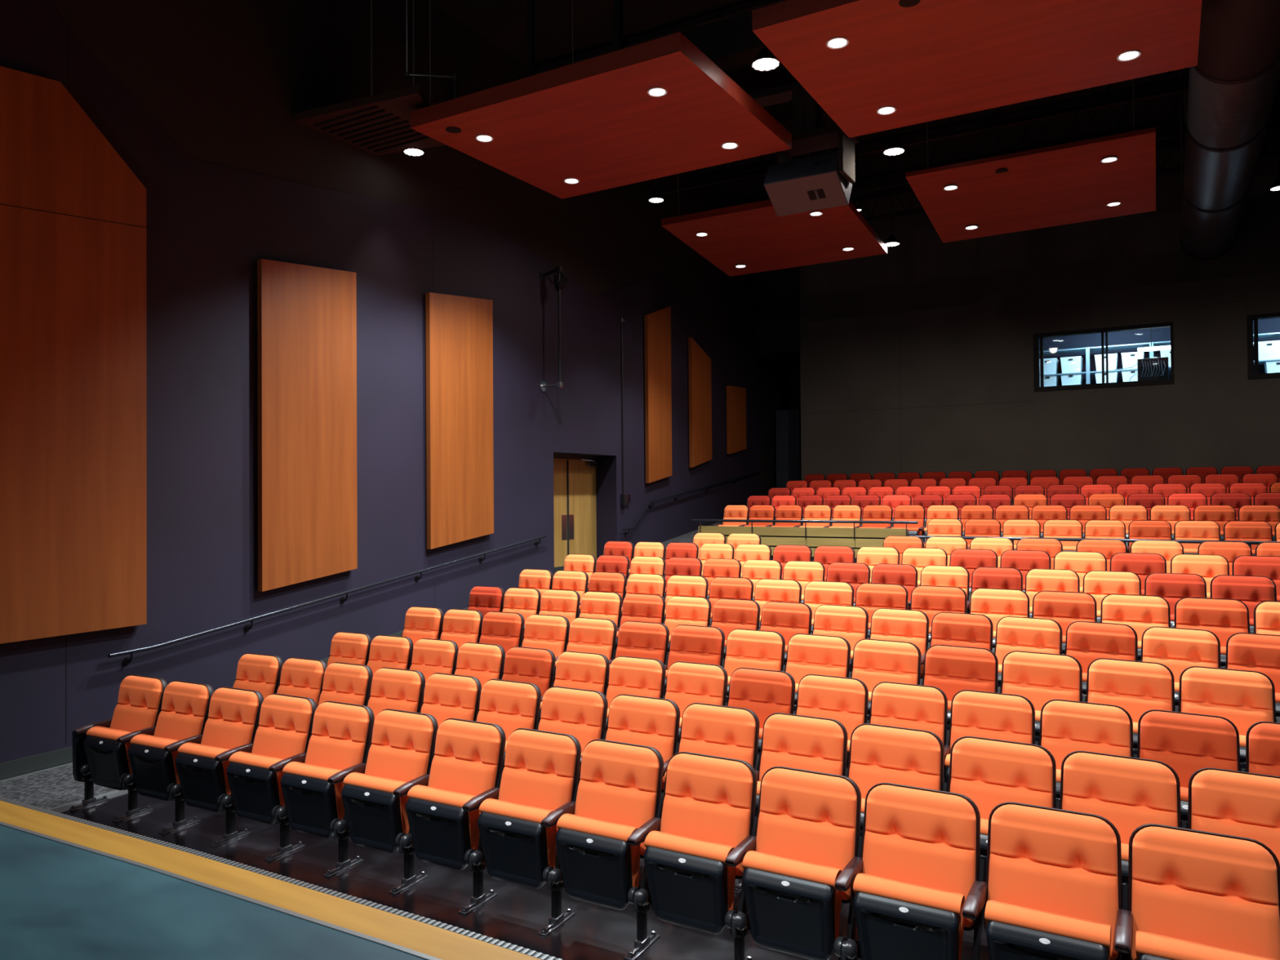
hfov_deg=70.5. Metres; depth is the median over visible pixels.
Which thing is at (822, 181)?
projector
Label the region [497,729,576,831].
cushion
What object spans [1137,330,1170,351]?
work light
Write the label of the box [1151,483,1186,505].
seat
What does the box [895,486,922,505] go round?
seat
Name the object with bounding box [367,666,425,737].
seat
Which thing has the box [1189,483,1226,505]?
seat
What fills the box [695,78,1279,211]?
roof truss
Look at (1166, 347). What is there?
tray
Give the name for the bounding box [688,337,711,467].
wall panel
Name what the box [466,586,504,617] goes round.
seat
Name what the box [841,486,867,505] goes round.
seat
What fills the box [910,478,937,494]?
seat
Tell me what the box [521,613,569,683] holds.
seat
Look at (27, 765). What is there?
baseboard
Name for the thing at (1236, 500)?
seat
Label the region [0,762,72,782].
trim
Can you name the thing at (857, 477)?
seat
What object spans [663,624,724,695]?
seat
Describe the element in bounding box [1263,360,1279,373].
storage bin
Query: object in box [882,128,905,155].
pendant lamp
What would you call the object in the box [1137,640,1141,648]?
seat cushion
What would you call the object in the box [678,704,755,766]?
cushion
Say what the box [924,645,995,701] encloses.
cushion
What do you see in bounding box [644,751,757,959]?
seat
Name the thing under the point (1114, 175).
cloud
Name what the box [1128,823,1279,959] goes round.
seat
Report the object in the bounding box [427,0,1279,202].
ceiling
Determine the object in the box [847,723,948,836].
seat
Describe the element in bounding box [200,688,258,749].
cushion
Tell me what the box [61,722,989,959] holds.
floor
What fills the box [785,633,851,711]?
seat
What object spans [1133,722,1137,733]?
seat cushion
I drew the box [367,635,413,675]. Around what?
seat
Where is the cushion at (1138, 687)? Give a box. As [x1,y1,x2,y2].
[1087,659,1172,722]
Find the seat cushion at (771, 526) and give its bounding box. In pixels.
[771,525,795,527]
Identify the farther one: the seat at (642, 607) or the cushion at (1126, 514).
the cushion at (1126, 514)
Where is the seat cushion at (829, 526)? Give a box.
[829,526,853,528]
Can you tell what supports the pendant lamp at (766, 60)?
hanging from the ceiling
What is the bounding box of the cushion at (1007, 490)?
[983,485,1012,498]
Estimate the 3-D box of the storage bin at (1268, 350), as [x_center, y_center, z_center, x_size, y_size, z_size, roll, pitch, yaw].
[13.657,-2.788,19.672,0.480,0.395,0.504,-1,-1,30]
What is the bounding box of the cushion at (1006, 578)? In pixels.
[972,567,1021,591]
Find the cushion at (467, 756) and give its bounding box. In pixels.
[427,720,501,813]
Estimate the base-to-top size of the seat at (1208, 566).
1.011 m
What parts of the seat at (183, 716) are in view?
armrest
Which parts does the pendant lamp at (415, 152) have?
stem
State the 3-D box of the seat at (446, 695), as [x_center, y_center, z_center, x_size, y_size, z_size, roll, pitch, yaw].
[-1.536,2.045,6.972,0.603,1.011,0.497,-1,-1,28]
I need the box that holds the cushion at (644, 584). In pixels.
[625,573,663,596]
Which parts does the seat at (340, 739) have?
armrest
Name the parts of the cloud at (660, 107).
light trim, light trim, light trim, light trim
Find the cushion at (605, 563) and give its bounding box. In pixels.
[595,555,627,576]
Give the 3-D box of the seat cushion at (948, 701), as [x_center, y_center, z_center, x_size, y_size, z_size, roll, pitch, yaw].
[2.358,1.879,6.811,0.485,0.428,0.154,-1,-1,32]
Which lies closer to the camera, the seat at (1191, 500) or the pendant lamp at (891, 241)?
the seat at (1191, 500)
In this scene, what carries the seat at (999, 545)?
on the floor at (516, 915)
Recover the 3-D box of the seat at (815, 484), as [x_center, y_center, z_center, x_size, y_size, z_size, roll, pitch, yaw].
[3.907,0.506,19.771,0.603,1.011,0.497,-1,-1,34]
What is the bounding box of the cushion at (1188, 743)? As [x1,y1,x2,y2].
[1139,711,1237,787]
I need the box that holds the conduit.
[619,317,631,505]
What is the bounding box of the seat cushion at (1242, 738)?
[1239,734,1245,746]
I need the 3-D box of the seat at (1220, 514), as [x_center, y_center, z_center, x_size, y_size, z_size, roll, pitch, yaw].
[8.345,0.872,13.071,0.598,1.011,0.497,-1,-1,29]
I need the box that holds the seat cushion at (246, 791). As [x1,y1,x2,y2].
[228,751,284,806]
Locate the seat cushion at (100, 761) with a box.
[86,725,132,773]
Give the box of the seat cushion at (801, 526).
[799,525,823,527]
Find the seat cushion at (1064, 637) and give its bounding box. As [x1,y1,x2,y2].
[1062,635,1066,643]
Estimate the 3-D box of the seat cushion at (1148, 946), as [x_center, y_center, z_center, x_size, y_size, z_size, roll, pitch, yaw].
[2.302,2.108,3.683,0.493,0.428,0.154,-1,-1,30]
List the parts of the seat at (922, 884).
number plate, armrest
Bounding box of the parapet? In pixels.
[691,519,918,562]
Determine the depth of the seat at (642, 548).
12.81 m
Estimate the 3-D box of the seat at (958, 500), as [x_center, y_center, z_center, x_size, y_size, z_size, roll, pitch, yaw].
[5.644,0.761,15.948,0.619,1.011,0.497,-1,-1,32]
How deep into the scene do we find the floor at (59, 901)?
3.74 m
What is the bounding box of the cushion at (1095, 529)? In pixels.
[1085,520,1124,538]
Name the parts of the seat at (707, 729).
armrest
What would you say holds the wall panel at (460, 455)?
attached to the wall at (202, 282)
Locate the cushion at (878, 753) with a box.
[848,724,941,798]
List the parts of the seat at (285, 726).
armrest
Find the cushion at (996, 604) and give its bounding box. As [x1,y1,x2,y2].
[970,588,1027,631]
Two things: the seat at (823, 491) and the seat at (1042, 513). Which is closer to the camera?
the seat at (1042, 513)
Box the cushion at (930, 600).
[911,586,965,626]
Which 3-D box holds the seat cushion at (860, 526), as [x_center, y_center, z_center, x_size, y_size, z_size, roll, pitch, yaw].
[4.004,1.022,15.544,0.460,0.428,0.154,-1,-1,33]
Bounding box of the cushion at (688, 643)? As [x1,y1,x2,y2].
[666,625,722,670]
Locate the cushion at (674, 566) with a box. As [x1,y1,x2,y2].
[665,557,700,588]
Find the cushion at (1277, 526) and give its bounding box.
[1275,523,1279,541]
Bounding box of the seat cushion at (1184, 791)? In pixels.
[1180,786,1188,801]
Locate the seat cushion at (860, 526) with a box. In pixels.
[859,526,885,528]
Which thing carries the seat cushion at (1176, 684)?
on the seat at (1179, 649)
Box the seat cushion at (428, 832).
[407,784,479,849]
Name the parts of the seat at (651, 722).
armrest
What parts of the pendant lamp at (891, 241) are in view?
stem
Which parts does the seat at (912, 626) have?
armrest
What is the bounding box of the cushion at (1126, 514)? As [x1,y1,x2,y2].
[1110,505,1146,530]
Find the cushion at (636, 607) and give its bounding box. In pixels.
[619,594,662,626]
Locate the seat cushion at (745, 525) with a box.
[743,524,765,526]
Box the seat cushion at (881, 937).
[853,873,964,959]
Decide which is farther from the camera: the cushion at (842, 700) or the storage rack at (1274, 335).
the storage rack at (1274, 335)
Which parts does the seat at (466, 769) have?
armrest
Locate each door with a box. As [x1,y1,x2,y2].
[553,453,597,573]
[775,408,800,487]
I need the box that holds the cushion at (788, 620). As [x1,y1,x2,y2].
[760,601,809,644]
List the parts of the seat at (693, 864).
number plate, armrest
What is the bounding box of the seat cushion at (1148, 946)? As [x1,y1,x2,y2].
[1135,930,1276,959]
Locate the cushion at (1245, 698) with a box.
[1181,667,1273,735]
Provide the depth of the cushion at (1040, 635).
7.60 m
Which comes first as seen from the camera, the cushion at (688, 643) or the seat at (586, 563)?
the cushion at (688, 643)
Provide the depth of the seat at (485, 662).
8.07 m
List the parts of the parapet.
rail, rail post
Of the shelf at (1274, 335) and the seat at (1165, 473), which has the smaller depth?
the seat at (1165, 473)
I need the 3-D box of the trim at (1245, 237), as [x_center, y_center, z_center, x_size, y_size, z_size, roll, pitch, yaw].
[8.005,-2.482,20.239,9.270,5.600,0.001,-1,-1,30]
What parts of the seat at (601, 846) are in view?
number plate, armrest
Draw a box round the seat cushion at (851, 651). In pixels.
[850,650,853,658]
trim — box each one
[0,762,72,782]
[0,796,562,959]
[0,800,542,959]
[0,821,441,959]
[4,797,558,959]
[48,789,128,813]
[804,237,1246,472]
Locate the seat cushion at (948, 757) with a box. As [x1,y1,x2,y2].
[944,754,950,768]
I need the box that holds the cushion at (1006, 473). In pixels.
[1001,470,1026,478]
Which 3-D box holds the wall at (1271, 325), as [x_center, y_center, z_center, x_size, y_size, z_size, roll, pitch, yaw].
[13.021,-2.416,20.677,8.200,3.800,0.200,-1,-1,30]
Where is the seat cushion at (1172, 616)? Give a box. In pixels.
[1170,614,1174,621]
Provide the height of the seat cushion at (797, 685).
0.428 m
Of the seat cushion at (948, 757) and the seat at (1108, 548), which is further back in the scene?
the seat at (1108, 548)
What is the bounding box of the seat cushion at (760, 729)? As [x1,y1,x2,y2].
[759,728,763,738]
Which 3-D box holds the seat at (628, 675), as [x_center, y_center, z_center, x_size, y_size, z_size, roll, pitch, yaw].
[-0.085,1.956,7.216,0.576,1.011,0.497,-1,-1,29]
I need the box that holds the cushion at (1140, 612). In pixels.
[1102,595,1168,640]
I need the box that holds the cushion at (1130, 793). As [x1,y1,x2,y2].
[1062,752,1177,844]
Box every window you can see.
[1033,321,1173,391]
[1246,312,1279,379]
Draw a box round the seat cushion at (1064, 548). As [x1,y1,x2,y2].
[1062,546,1075,550]
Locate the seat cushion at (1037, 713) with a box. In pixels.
[1035,710,1040,720]
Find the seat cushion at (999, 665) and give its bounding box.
[998,664,1002,673]
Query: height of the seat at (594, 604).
1.011 m
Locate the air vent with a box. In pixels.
[293,0,446,155]
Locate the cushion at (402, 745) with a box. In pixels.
[364,710,433,782]
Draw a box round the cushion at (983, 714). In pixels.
[950,691,1032,751]
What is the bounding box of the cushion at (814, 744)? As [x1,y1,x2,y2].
[758,714,844,781]
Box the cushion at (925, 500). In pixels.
[913,494,942,515]
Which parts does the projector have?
plate, connector panel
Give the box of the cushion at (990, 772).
[950,737,1053,819]
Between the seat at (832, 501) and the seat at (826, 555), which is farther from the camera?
the seat at (832, 501)
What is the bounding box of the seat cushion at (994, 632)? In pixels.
[992,631,995,638]
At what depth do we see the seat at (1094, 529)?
12.91 m
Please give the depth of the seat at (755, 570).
10.96 m
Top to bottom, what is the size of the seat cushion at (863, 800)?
0.428 m
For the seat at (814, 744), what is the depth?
5.67 m
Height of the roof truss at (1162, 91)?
0.940 m
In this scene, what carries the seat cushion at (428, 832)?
on the seat at (466, 769)
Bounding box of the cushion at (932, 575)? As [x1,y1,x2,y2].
[920,565,968,595]
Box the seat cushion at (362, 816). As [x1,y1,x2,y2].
[342,772,409,833]
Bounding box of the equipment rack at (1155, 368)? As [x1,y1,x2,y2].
[1115,356,1168,381]
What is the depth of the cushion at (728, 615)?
9.06 m
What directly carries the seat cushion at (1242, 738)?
on the seat at (1246, 698)
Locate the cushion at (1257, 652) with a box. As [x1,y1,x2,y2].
[1227,633,1279,693]
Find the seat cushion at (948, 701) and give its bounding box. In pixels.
[947,700,951,711]
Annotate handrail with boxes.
[107,534,546,664]
[622,470,761,535]
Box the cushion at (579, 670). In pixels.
[553,652,606,693]
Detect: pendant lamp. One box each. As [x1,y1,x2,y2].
[403,0,424,156]
[648,177,664,203]
[751,0,780,71]
[854,142,862,211]
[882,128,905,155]
[884,128,900,246]
[1269,87,1279,191]
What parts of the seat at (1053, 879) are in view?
number plate, armrest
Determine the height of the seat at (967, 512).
1.011 m
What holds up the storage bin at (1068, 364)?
on the storage rack at (1087, 349)
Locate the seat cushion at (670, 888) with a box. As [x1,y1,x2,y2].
[644,831,735,911]
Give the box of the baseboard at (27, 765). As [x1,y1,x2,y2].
[0,607,467,780]
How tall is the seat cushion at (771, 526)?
0.428 m
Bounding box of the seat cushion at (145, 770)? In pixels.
[130,733,179,783]
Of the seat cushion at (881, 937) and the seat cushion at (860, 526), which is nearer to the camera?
the seat cushion at (881, 937)
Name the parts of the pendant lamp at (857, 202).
stem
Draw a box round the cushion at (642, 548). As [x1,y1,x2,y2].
[633,542,663,557]
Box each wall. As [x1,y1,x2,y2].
[0,0,759,763]
[756,266,801,495]
[799,128,1279,483]
[1039,317,1279,386]
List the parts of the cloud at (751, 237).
light trim, panel, light trim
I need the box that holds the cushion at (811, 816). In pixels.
[755,768,857,900]
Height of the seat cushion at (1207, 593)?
0.428 m
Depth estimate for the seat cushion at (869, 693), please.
7.09 m
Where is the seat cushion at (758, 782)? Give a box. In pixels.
[756,781,760,795]
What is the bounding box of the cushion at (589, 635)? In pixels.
[566,617,614,660]
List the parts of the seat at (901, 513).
armrest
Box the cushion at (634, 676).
[606,657,662,708]
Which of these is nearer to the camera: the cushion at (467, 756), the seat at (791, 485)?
the cushion at (467, 756)
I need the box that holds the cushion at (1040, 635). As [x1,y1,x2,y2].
[995,617,1060,664]
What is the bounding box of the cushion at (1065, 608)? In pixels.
[1033,591,1094,635]
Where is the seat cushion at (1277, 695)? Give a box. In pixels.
[1275,692,1279,702]
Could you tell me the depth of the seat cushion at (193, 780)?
6.67 m
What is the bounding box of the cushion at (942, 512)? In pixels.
[926,505,957,528]
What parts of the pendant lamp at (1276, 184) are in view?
stem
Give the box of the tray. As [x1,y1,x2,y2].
[1137,345,1170,351]
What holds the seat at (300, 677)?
on the floor at (516, 915)
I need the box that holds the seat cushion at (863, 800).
[861,798,865,813]
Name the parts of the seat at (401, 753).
armrest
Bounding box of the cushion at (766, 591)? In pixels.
[754,579,799,615]
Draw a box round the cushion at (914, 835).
[862,785,976,927]
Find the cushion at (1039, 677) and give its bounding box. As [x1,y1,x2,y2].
[1002,652,1079,711]
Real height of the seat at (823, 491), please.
1.011 m
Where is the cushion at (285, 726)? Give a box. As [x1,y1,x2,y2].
[251,694,312,759]
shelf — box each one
[1039,341,1170,355]
[1044,366,1170,377]
[1253,332,1279,339]
[1253,359,1279,364]
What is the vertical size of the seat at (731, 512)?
1.011 m
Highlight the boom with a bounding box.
[538,266,567,391]
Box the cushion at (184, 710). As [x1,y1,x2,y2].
[154,681,208,740]
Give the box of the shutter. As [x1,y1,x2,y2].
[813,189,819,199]
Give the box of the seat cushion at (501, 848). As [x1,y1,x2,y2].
[479,798,556,867]
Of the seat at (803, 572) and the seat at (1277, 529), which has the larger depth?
the seat at (1277, 529)
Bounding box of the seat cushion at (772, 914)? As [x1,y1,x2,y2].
[742,850,842,939]
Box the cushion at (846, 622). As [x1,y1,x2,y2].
[813,604,866,650]
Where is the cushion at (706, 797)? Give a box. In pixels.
[659,753,753,875]
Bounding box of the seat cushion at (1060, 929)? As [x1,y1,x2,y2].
[984,900,1111,959]
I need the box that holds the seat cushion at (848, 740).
[847,739,850,752]
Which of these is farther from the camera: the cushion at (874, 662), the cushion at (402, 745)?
the cushion at (874, 662)
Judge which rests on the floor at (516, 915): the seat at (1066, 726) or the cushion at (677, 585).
the seat at (1066, 726)
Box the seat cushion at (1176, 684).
[1174,682,1179,691]
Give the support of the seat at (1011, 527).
on the floor
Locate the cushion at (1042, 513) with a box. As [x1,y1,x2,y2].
[1031,505,1066,528]
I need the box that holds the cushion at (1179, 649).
[1142,627,1217,682]
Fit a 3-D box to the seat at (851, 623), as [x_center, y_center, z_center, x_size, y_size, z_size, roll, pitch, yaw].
[1.831,1.692,8.393,0.598,1.011,0.497,-1,-1,32]
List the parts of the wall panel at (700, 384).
mounting frame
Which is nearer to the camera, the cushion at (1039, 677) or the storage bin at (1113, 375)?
the cushion at (1039, 677)
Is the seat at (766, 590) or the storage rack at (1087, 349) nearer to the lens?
the seat at (766, 590)
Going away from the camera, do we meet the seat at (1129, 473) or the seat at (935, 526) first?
the seat at (935, 526)
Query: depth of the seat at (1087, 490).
16.00 m
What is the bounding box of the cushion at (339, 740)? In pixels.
[304,702,368,769]
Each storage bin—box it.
[1039,357,1058,374]
[1040,374,1058,386]
[1060,355,1083,373]
[1060,373,1083,385]
[1094,353,1118,371]
[1094,371,1118,383]
[1120,351,1144,368]
[1121,369,1137,382]
[1160,349,1170,366]
[1257,340,1279,359]
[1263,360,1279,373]
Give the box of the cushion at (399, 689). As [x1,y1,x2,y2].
[367,668,421,719]
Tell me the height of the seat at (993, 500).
1.011 m
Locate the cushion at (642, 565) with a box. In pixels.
[629,556,663,575]
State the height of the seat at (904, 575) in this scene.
1.011 m
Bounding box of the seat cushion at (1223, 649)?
[1220,646,1226,654]
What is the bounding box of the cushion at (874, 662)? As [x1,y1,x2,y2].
[852,640,919,692]
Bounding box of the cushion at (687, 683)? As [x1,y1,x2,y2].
[664,662,724,717]
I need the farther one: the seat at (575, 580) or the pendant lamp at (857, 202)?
the pendant lamp at (857, 202)
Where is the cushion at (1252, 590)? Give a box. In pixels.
[1212,575,1275,618]
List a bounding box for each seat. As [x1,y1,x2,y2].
[67,674,167,822]
[127,680,213,834]
[175,686,263,847]
[226,693,317,861]
[232,653,283,699]
[276,657,327,706]
[280,701,374,877]
[317,662,373,706]
[326,631,372,666]
[341,708,438,894]
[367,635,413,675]
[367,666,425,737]
[400,606,444,645]
[405,718,506,915]
[409,638,458,693]
[420,672,481,727]
[440,608,483,648]
[454,642,505,688]
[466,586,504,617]
[475,679,541,769]
[477,728,581,936]
[479,611,524,655]
[502,587,541,639]
[502,646,555,702]
[517,568,553,606]
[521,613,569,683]
[537,650,609,722]
[537,686,608,780]
[538,589,580,626]
[551,570,588,604]
[553,617,617,676]
[555,739,663,959]
[563,554,595,585]
[578,571,626,615]
[578,591,622,631]
[586,555,629,591]
[603,541,634,568]
[604,655,666,732]
[604,693,679,792]
[608,620,669,671]
[614,593,665,649]
[621,573,666,612]
[625,555,665,591]
[628,542,665,576]
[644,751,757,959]
[663,574,708,622]
[663,595,711,653]
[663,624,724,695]
[663,702,759,893]
[664,542,698,575]
[664,556,702,598]
[664,661,728,742]
[693,532,726,558]
[698,542,734,576]
[702,558,741,599]
[708,577,753,625]
[711,598,760,659]
[713,505,749,526]
[723,628,785,702]
[726,533,761,559]
[727,667,795,755]
[734,543,771,577]
[742,559,782,599]
[742,766,863,959]
[743,505,775,526]
[746,495,771,516]
[753,578,801,628]
[755,712,848,906]
[759,600,812,665]
[768,487,791,505]
[771,495,796,519]
[771,505,803,527]
[772,544,812,579]
[782,560,825,603]
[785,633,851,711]
[786,480,808,495]
[791,487,815,505]
[795,674,869,768]
[797,495,823,519]
[799,505,831,527]
[803,580,854,632]
[804,474,825,487]
[808,480,832,495]
[812,604,869,671]
[813,545,854,581]
[816,487,841,505]
[824,494,851,519]
[826,473,848,487]
[826,562,870,605]
[829,505,862,528]
[833,480,857,495]
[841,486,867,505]
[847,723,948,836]
[848,472,871,486]
[850,638,923,719]
[852,494,880,520]
[853,782,987,959]
[854,582,908,637]
[856,546,899,582]
[857,479,883,494]
[859,505,893,528]
[868,486,894,505]
[869,608,929,679]
[869,681,950,782]
[871,563,917,609]
[872,472,896,486]
[881,494,911,520]
[882,535,923,564]
[883,479,909,494]
[891,505,926,542]
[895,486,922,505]
[897,471,920,486]
[901,547,947,586]
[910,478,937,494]
[910,585,967,642]
[912,494,943,541]
[920,564,970,613]
[921,471,946,485]
[922,644,1000,730]
[923,518,962,547]
[924,485,951,505]
[924,505,959,535]
[924,536,967,565]
[929,612,995,653]
[938,478,967,494]
[944,494,977,519]
[944,689,1039,784]
[947,471,973,485]
[947,736,1059,878]
[949,548,998,591]
[952,485,981,505]
[960,505,993,536]
[964,519,1000,548]
[968,477,996,495]
[968,566,1022,608]
[968,587,1029,648]
[969,537,1013,567]
[973,470,999,485]
[978,493,1012,519]
[983,484,1013,505]
[983,801,1133,959]
[994,616,1064,686]
[995,505,1029,537]
[998,476,1028,499]
[1000,470,1029,484]
[1000,550,1050,591]
[1000,650,1085,742]
[1002,519,1040,550]
[1013,484,1044,497]
[1013,493,1048,519]
[1016,537,1062,568]
[1024,568,1079,617]
[1029,469,1057,481]
[1029,476,1060,496]
[1031,505,1067,537]
[1031,591,1097,653]
[1039,699,1137,800]
[1042,520,1082,551]
[1046,484,1078,505]
[1049,493,1085,519]
[1053,551,1106,592]
[1058,469,1087,484]
[1059,751,1186,893]
[1062,475,1093,493]
[1064,621,1140,695]
[1069,505,1106,537]
[1075,538,1127,570]
[1080,484,1113,505]
[1082,570,1141,622]
[1084,520,1128,552]
[1085,657,1178,757]
[1088,468,1118,484]
[1088,493,1124,519]
[1095,475,1128,493]
[1100,594,1170,660]
[1108,505,1147,544]
[1110,552,1166,595]
[1115,484,1150,505]
[1120,467,1150,484]
[1127,493,1165,519]
[1128,520,1172,552]
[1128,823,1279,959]
[1129,539,1183,573]
[1130,475,1164,493]
[1137,709,1244,828]
[1140,626,1220,711]
[1144,572,1206,627]
[1150,505,1191,539]
[1151,466,1183,483]
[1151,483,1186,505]
[1167,474,1202,493]
[1167,493,1207,520]
[1170,554,1229,598]
[1173,520,1220,554]
[1173,597,1253,668]
[1178,666,1279,772]
[1185,466,1217,483]
[1187,767,1279,863]
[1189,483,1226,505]
[1193,505,1235,540]
[1197,541,1252,574]
[1204,474,1239,493]
[1209,493,1251,520]
[1209,574,1276,633]
[1220,466,1253,483]
[1223,520,1272,555]
[1225,632,1279,722]
[1228,482,1267,505]
[1231,555,1279,601]
[1237,505,1279,541]
[1241,473,1278,493]
[1245,721,1279,776]
[1253,492,1279,507]
[1253,600,1279,635]
[1254,542,1279,556]
[1255,465,1279,482]
[1269,482,1279,493]
[1274,521,1279,541]
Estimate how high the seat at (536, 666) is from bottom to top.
1.011 m
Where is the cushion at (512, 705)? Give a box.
[476,680,537,741]
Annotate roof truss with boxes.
[534,0,786,75]
[651,71,1188,195]
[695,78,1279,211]
[733,102,1279,221]
[769,104,827,124]
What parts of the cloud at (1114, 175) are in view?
light trim, light trim, light trim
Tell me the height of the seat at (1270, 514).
1.011 m
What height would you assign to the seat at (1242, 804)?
1.011 m
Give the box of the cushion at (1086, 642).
[1066,622,1135,673]
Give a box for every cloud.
[409,0,791,199]
[661,114,887,276]
[751,0,1201,137]
[905,79,1155,243]
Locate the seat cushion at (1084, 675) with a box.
[1082,672,1087,681]
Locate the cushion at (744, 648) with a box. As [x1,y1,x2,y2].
[724,629,782,676]
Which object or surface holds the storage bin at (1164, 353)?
on the storage rack at (1087, 349)
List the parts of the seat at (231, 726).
armrest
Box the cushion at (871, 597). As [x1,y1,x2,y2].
[855,583,906,622]
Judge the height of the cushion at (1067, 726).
0.572 m
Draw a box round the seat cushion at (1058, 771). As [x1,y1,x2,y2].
[1056,768,1061,782]
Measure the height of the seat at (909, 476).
1.011 m
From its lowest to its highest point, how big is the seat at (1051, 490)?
1.011 m
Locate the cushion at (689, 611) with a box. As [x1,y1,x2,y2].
[664,596,709,635]
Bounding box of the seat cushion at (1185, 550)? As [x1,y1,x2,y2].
[1183,548,1197,553]
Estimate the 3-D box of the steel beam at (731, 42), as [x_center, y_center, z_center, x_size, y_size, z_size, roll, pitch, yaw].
[5.007,-5.394,8.764,17.700,0.450,0.300,-1,-1,30]
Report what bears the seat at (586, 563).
on the floor at (516, 915)
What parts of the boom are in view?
arm, arm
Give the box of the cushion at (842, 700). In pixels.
[796,675,866,740]
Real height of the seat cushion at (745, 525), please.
0.428 m
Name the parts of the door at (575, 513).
kick plate, push plate, push plate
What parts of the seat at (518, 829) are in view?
number plate, armrest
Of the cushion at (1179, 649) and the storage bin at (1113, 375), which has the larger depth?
the storage bin at (1113, 375)
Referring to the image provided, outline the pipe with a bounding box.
[404,0,457,98]
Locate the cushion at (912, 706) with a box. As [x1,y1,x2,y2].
[870,683,945,743]
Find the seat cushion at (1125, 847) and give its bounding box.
[1120,843,1128,861]
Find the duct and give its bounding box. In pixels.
[1179,0,1279,259]
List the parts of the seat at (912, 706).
armrest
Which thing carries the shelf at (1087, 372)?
attached to the storage rack at (1087, 349)
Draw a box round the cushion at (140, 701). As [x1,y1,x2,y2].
[110,675,162,732]
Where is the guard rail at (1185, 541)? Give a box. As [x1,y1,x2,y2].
[908,535,1279,547]
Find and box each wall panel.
[0,66,186,644]
[257,258,357,591]
[425,292,493,549]
[644,306,671,483]
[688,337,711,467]
[725,385,746,453]
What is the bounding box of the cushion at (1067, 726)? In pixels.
[1040,700,1130,769]
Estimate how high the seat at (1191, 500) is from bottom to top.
1.011 m
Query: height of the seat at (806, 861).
1.011 m
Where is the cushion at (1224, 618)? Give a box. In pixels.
[1176,598,1248,646]
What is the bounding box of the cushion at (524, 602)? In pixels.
[502,587,538,624]
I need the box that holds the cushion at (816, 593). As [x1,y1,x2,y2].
[804,581,852,619]
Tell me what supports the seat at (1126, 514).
on the floor
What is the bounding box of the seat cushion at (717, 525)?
[717,524,739,526]
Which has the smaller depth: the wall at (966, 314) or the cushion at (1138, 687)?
the cushion at (1138, 687)
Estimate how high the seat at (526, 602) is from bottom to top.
1.011 m
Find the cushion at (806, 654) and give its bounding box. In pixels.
[786,634,848,684]
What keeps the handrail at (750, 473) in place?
attached to the wall at (202, 282)
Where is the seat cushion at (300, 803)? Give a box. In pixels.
[282,761,345,819]
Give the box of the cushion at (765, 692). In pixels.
[728,668,792,728]
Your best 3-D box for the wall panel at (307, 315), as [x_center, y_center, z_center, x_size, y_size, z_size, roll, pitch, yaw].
[-3.973,-0.683,10.871,0.105,3.900,1.390,-1,-1,30]
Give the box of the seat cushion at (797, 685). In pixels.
[795,683,798,692]
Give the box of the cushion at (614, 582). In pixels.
[588,572,624,599]
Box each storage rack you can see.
[1039,341,1170,383]
[1253,332,1279,364]
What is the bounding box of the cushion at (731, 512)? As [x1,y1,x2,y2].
[722,505,747,524]
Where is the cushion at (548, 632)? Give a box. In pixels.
[521,614,567,657]
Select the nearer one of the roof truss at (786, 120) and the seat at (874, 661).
the seat at (874, 661)
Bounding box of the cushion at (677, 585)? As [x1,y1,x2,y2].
[665,575,706,609]
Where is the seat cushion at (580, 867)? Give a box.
[556,813,640,887]
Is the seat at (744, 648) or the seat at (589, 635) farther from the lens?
the seat at (589, 635)
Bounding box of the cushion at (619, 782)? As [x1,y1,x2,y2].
[574,741,659,855]
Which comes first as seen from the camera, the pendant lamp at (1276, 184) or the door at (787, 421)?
the pendant lamp at (1276, 184)
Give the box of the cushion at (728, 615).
[711,599,758,639]
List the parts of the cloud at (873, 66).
light trim, light trim, light trim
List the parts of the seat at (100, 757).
panel, armrest, armrest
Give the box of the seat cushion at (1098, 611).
[1097,610,1100,617]
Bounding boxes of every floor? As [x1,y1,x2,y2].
[0,521,721,809]
[0,824,426,959]
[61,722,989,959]
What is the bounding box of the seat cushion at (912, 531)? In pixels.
[891,527,919,535]
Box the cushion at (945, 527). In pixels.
[927,519,961,536]
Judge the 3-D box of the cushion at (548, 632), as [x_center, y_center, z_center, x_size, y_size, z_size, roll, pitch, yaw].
[-0.955,1.642,8.992,0.497,0.572,0.217,-1,-1,29]
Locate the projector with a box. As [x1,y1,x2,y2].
[763,86,858,216]
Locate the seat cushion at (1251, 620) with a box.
[1249,618,1253,626]
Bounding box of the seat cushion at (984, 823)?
[980,817,988,835]
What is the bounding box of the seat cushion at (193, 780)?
[177,742,231,794]
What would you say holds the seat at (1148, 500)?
on the floor
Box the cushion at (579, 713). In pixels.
[537,687,604,752]
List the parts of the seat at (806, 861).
number plate, armrest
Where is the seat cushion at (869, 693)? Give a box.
[868,691,871,701]
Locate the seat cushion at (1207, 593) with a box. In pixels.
[1206,592,1210,598]

